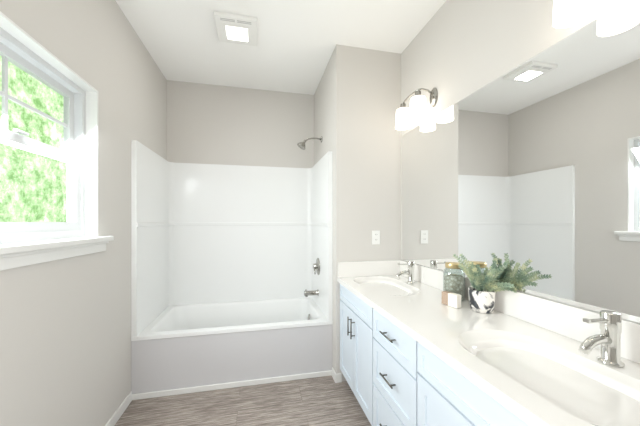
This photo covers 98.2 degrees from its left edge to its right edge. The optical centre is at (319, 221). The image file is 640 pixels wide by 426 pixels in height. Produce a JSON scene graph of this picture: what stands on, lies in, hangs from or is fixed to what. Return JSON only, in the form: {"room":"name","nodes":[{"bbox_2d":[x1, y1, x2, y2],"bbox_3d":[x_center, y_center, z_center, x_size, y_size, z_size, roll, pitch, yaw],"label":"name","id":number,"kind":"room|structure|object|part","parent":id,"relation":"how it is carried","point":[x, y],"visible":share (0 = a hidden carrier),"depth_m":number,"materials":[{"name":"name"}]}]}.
{"room":"bathroom","nodes":[
{"label":"bathroom","id":0,"kind":"room"},
{"bbox_2d":[0,0,166,425],"bbox_3d":[-1.164,-0.070,0.739,0.140,2.740,4.220,0,0,-13],"label":"wall","id":1,"kind":"structure","parent":0,"point":[65,341],"depth_m":1.53,"materials":[{"name":"grey paint"}]},
{"bbox_2d":[0,11,97,243],"bbox_3d":[-1.255,-0.337,1.154,0.134,0.844,0.908,0,0,-13],"label":"window","id":2,"kind":"structure","parent":1,"relation":"in","point":[23,50],"depth_m":1.40,"materials":[{"name":"white plastic"}]},
{"bbox_2d":[0,236,113,270],"bbox_3d":[-1.194,0.129,1.168,0.108,0.088,1.050,0,0,-13],"label":"window sill","id":3,"kind":"structure","parent":1,"relation":"attached to","point":[16,255],"depth_m":1.19,"materials":[{"name":"white wood"}]},
{"bbox_2d":[105,391,133,425],"bbox_3d":[-0.996,1.264,0.364,0.024,0.072,3.414,0,0,-13],"label":"baseboard","id":4,"kind":"structure","parent":1,"relation":"attached to","point":[122,408],"depth_m":1.84,"materials":[{"name":"white wood"}]},
{"bbox_2d":[167,80,313,167],"bbox_3d":[-0.828,-0.070,3.048,1.804,2.740,0.140,0,0,-13],"label":"wall","id":5,"kind":"structure","parent":0,"point":[216,124],"depth_m":2.97,"materials":[{"name":"grey paint"}]},
{"bbox_2d":[115,375,371,425],"bbox_3d":[-0.071,1.350,0.983,2.380,0.100,4.500,0,0,-13],"label":"floor","id":6,"kind":"structure","parent":0,"point":[323,401],"depth_m":1.94,"materials":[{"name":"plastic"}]},
{"bbox_2d":[131,136,331,393],"bbox_3d":[-0.724,0.225,2.583,1.522,2.150,0.810,0,0,-13],"label":"bathtub","id":7,"kind":"object","parent":6,"relation":"on","point":[231,273],"visible":0.98,"depth_m":2.79,"materials":[{"name":"white plastic"}]},
{"bbox_2d":[337,276,639,425],"bbox_3d":[0.660,0.891,1.187,0.582,0.816,2.298,0,0,-13],"label":"bathroom vanity","id":8,"kind":"object","parent":6,"relation":"on","point":[414,351],"depth_m":1.05,"materials":[{"name":"white wood"}]},
{"bbox_2d":[442,291,460,307],"bbox_3d":[0.701,0.413,1.482,0.034,0.067,0.098,0,0,-25],"label":"soap box","id":9,"kind":"object","parent":8,"relation":"on","point":[451,299],"visible":1,"depth_m":1.46,"materials":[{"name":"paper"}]},
{"bbox_2d":[443,262,464,300],"bbox_3d":[0.777,0.342,1.608,0.116,0.210,0.116,0,0,-13],"label":"glass jar","id":10,"kind":"object","parent":8,"relation":"on","point":[454,283],"visible":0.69,"depth_m":1.57,"materials":[{"name":"glass"}]},
{"bbox_2d":[452,254,517,312],"bbox_3d":[0.786,0.308,1.379,0.222,0.279,0.301,0,0,-13],"label":"potted plant","id":11,"kind":"object","parent":8,"relation":"on","point":[483,289],"visible":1,"depth_m":1.36,"materials":[{"name":"green plant"}]},
{"bbox_2d":[115,0,445,94],"bbox_3d":[-0.071,-1.490,0.983,2.380,0.100,4.500,0,0,-13],"label":"ceiling","id":12,"kind":"structure","parent":0,"point":[293,49],"depth_m":2.14,"materials":[{"name":"white paint"}]},
{"bbox_2d":[214,11,256,45],"bbox_3d":[-0.615,-1.422,2.060,0.290,0.036,0.290,0,0,-13],"label":"recessed light","id":13,"kind":"object","parent":12,"relation":"in","point":[237,29],"visible":0.98,"depth_m":2.02,"materials":[{"name":"white plastic"}]},
{"bbox_2d":[314,44,400,381],"bbox_3d":[0.381,-0.070,2.775,0.716,2.740,0.920,0,0,-13],"label":"wall","id":14,"kind":"structure","parent":0,"point":[357,98],"depth_m":2.31,"materials":[{"name":"grey paint"}]},
{"bbox_2d":[134,367,334,399],"bbox_3d":[-0.620,1.264,2.185,1.493,0.072,0.024,0,0,-13],"label":"baseboard","id":15,"kind":"structure","parent":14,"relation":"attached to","point":[154,394],"depth_m":2.17,"materials":[{"name":"white wood"}]},
{"bbox_2d":[372,231,379,244],"bbox_3d":[0.469,0.130,2.318,0.070,0.116,0.008,0,0,-13],"label":"electrical outlet plate","id":16,"kind":"object","parent":14,"relation":"attached to","point":[375,237],"visible":1,"depth_m":2.31,"materials":[{"name":"white plastic"}]},
{"bbox_2d":[401,0,636,322],"bbox_3d":[1.122,-0.070,0.778,0.140,2.740,3.300,0,0,-13],"label":"wall","id":17,"kind":"structure","parent":0,"point":[454,52],"depth_m":1.58,"materials":[{"name":"grey paint"}]},
{"bbox_2d":[395,87,437,129],"bbox_3d":[0.684,-0.826,2.026,0.169,0.211,0.322,0,0,-13],"label":"sconce","id":18,"kind":"object","parent":17,"relation":"attached to","point":[406,116],"visible":1,"depth_m":1.92,"materials":[{"name":"white glass"}]},
{"bbox_3d":[0.658,-0.790,2.022,0.116,0.140,0.318,0,0,-13],"label":"lamp shade","id":19,"kind":"part","parent":18,"relation":"part of","materials":[{"name":"white glass"}]},
{"bbox_2d":[402,0,639,322],"bbox_3d":[0.945,-0.203,1.236,0.005,1.053,2.270,0,0,-13],"label":"mirror","id":20,"kind":"object","parent":17,"relation":"attached to","point":[529,170],"visible":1,"depth_m":1.16,"materials":[{"name":"clear glass"}]},
{"bbox_2d":[552,0,596,27],"bbox_3d":[0.940,-0.826,0.879,0.169,0.211,0.322,0,0,-13],"label":"sconce","id":21,"kind":"object","parent":17,"relation":"attached to","point":[568,13],"visible":1,"depth_m":0.99,"materials":[{"name":"white glass"}]},
{"label":"outside","id":22,"kind":"structure","parent":0,"visible":0},
{"bbox_2d":[0,56,66,243],"bbox_3d":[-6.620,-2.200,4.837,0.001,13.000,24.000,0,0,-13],"label":"trees","id":23,"kind":"object","parent":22,"point":[10,176],"depth_m":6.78,"materials":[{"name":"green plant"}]}
]}

